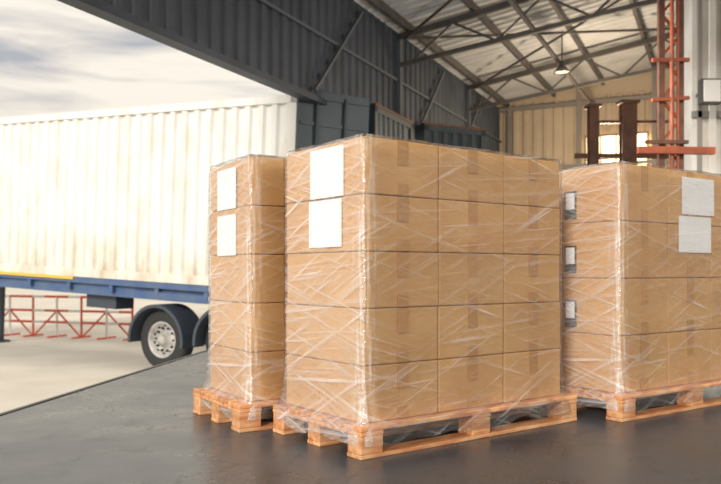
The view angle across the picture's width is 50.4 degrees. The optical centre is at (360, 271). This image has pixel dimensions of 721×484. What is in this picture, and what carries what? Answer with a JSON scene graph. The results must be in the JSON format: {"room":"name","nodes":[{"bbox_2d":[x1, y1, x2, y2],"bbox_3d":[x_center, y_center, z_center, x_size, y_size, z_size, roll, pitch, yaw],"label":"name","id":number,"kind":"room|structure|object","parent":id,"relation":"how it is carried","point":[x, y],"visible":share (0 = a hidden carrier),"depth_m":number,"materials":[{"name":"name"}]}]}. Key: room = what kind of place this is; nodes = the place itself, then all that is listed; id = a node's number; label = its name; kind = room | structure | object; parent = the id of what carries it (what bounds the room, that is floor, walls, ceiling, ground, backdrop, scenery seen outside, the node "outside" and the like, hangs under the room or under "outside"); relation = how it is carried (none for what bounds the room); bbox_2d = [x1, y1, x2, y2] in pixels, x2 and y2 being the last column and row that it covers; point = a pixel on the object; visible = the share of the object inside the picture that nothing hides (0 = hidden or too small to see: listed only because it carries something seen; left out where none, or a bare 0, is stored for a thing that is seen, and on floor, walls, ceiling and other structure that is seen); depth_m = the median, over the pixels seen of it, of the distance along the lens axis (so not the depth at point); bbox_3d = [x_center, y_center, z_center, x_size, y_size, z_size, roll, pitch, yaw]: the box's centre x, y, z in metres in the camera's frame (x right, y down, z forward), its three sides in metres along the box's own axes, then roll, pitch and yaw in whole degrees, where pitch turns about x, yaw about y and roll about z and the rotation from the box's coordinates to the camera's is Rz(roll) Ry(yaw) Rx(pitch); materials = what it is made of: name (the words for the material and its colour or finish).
{"room":"distribution center","nodes":[
{"label":"distribution center","id":0,"kind":"room"},
{"bbox_2d":[57,0,501,151],"bbox_3d":[0.390,-3.275,12.776,0.224,1.850,14.800,0,0,25],"label":"wall","id":1,"kind":"structure","parent":0,"point":[302,50],"depth_m":10.47,"materials":[{"name":"grey metal"}]},
{"bbox_2d":[0,351,720,483],"bbox_3d":[6.420,1.150,6.850,19.160,0.760,25.700,0,0,0],"label":"floor","id":2,"kind":"structure","parent":0,"point":[143,427],"depth_m":3.29,"materials":[{"name":"concrete"}]},
{"bbox_2d":[0,350,207,415],"bbox_3d":[-2.077,0.820,2.467,0.540,0.110,17.072,0,0,9],"label":"trim","id":3,"kind":"structure","parent":2,"relation":"attached to","point":[132,373],"depth_m":5.08,"materials":[{"name":"metal"}]},
{"bbox_2d":[193,387,307,432],"bbox_3d":[-0.341,0.703,4.186,0.965,0.134,0.640,0,0,-32],"label":"wooden pallet","id":4,"kind":"object","parent":2,"relation":"on","point":[245,415],"visible":0.36,"depth_m":3.83,"materials":[{"name":"brown wood"}]},
{"bbox_2d":[203,154,289,400],"bbox_3d":[-0.325,0.073,4.196,0.991,1.312,0.703,0,0,-32],"label":"cardboard boxes","id":5,"kind":"object","parent":4,"relation":"on","point":[246,220],"visible":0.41,"depth_m":3.83,"materials":[{"name":"brown cardboard"}]},
{"bbox_2d":[368,103,413,139],"bbox_3d":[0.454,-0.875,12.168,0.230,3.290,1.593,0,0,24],"label":"shipping container","id":6,"kind":"object","parent":2,"relation":"on","point":[383,121],"visible":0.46,"depth_m":11.91,"materials":[{"name":"grey metal"}]},
{"bbox_2d":[273,392,576,459],"bbox_3d":[0.349,0.703,3.828,1.401,0.134,0.710,0,0,-37],"label":"wooden pallet","id":7,"kind":"object","parent":2,"relation":"on","point":[365,441],"visible":0.73,"depth_m":3.52,"materials":[{"name":"brown wood"}]},
{"bbox_2d":[277,134,566,432],"bbox_3d":[0.339,0.077,3.822,1.412,1.320,0.758,0,0,-37],"label":"cardboard boxes","id":8,"kind":"object","parent":7,"relation":"on","point":[423,276],"visible":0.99,"depth_m":3.48,"materials":[{"name":"brown cardboard"}]},
{"bbox_2d":[415,122,485,148],"bbox_3d":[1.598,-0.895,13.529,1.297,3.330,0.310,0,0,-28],"label":"shipping container","id":9,"kind":"object","parent":2,"relation":"on","point":[462,136],"visible":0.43,"depth_m":13.39,"materials":[{"name":"grey metal"}]},
{"bbox_2d":[574,99,668,164],"bbox_3d":[4.600,-1.120,13.500,1.639,3.781,0.300,0,0,0],"label":"steel column","id":10,"kind":"structure","parent":2,"relation":"on","point":[627,121],"depth_m":13.40,"materials":[{"name":"brown metal"}]},
{"bbox_2d":[560,379,720,421],"bbox_3d":[1.645,0.703,4.674,1.370,0.134,0.890,0,0,-35],"label":"wooden pallet","id":11,"kind":"object","parent":2,"relation":"on","point":[620,407],"visible":0.39,"depth_m":4.16,"materials":[{"name":"brown wood"}]},
{"bbox_2d":[555,161,720,399],"bbox_3d":[1.644,0.071,4.673,1.410,1.309,0.935,0,0,-35],"label":"cardboard boxes","id":12,"kind":"object","parent":11,"relation":"on","point":[641,243],"visible":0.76,"depth_m":4.18,"materials":[{"name":"brown cardboard"}]},
{"bbox_2d":[637,0,715,168],"bbox_3d":[3.666,-1.605,8.945,0.884,4.750,0.170,0,0,0],"label":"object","id":13,"kind":"object","parent":2,"relation":"on","point":[661,149],"visible":0.51,"depth_m":8.97,"materials":[{"name":"metal"}]},
{"bbox_2d":[684,0,720,173],"bbox_3d":[4.605,-1.980,9.810,0.920,5.500,0.580,0,0,0],"label":"wall","id":14,"kind":"structure","parent":2,"relation":"on","point":[702,18],"depth_m":9.60,"materials":[{"name":"paint"}]},
{"bbox_2d":[696,78,720,104],"bbox_3d":[4.239,-2.185,9.408,0.240,0.300,0.367,0,0,0],"label":"floodlight","id":15,"kind":"object","parent":14,"relation":"attached to","point":[709,89],"visible":1,"depth_m":9.22,"materials":[{"name":"metal"}]},
{"bbox_2d":[366,0,655,107],"bbox_3d":[5.798,-5.060,10.203,11.560,1.865,14.750,0,0,25],"label":"roof beams","id":16,"kind":"structure","parent":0,"point":[380,5],"depth_m":14.55,"materials":[{"name":"grey metal"}]},
{"bbox_2d":[354,0,675,102],"bbox_3d":[6.281,-5.238,10.003,13.846,2.117,15.200,0,0,25],"label":"ceiling","id":17,"kind":"structure","parent":0,"point":[485,62],"depth_m":14.97,"materials":[{"name":"grey metal"}]},
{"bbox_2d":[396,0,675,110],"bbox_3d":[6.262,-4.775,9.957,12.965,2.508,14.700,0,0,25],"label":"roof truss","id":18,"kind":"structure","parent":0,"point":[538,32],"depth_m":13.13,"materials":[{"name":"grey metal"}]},
{"bbox_2d":[554,34,570,74],"bbox_3d":[3.683,-4.020,14.000,0.300,0.770,0.300,0,0,0],"label":"lamp","id":19,"kind":"object","parent":18,"relation":"hanging from","point":[561,69],"visible":1,"depth_m":13.99,"materials":[{"name":"metal"}]},
{"bbox_2d":[497,62,675,168],"bbox_3d":[9.785,-2.865,16.444,14.100,7.270,0.162,0,0,25],"label":"wall","id":20,"kind":"structure","parent":0,"point":[546,126],"depth_m":18.70,"materials":[{"name":"beige metal"}]},
{"bbox_2d":[585,131,648,164],"bbox_3d":[6.065,-2.705,18.168,1.440,1.150,0.090,0,0,25],"label":"window","id":21,"kind":"structure","parent":20,"relation":"in","point":[608,143],"depth_m":18.19,"materials":[{"name":"white glass"}]},
{"label":"outside","id":22,"kind":"structure","parent":0,"visible":0},
{"bbox_2d":[0,287,210,412],"bbox_3d":[0.000,1.530,40.000,180.000,0.001,160.000,0,0,0],"label":"ground","id":23,"kind":"structure","parent":22,"point":[33,369],"depth_m":14.74,"materials":[{"name":"concrete"}]},
{"bbox_2d":[4,295,133,340],"bbox_3d":[-7.475,1.048,18.150,5.019,0.996,0.635,0,0,20],"label":"barrier","id":24,"kind":"object","parent":23,"relation":"on","point":[9,310],"visible":0.88,"depth_m":17.96,"materials":[{"name":"red metal"}]},
{"bbox_2d":[0,92,369,365],"bbox_3d":[-5.393,-0.746,14.501,12.962,4.561,2.520,0,0,29],"label":"semi-trailer","id":25,"kind":"object","parent":23,"relation":"on","point":[110,206],"visible":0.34,"depth_m":12.17,"materials":[{"name":"white metal"}]}
]}

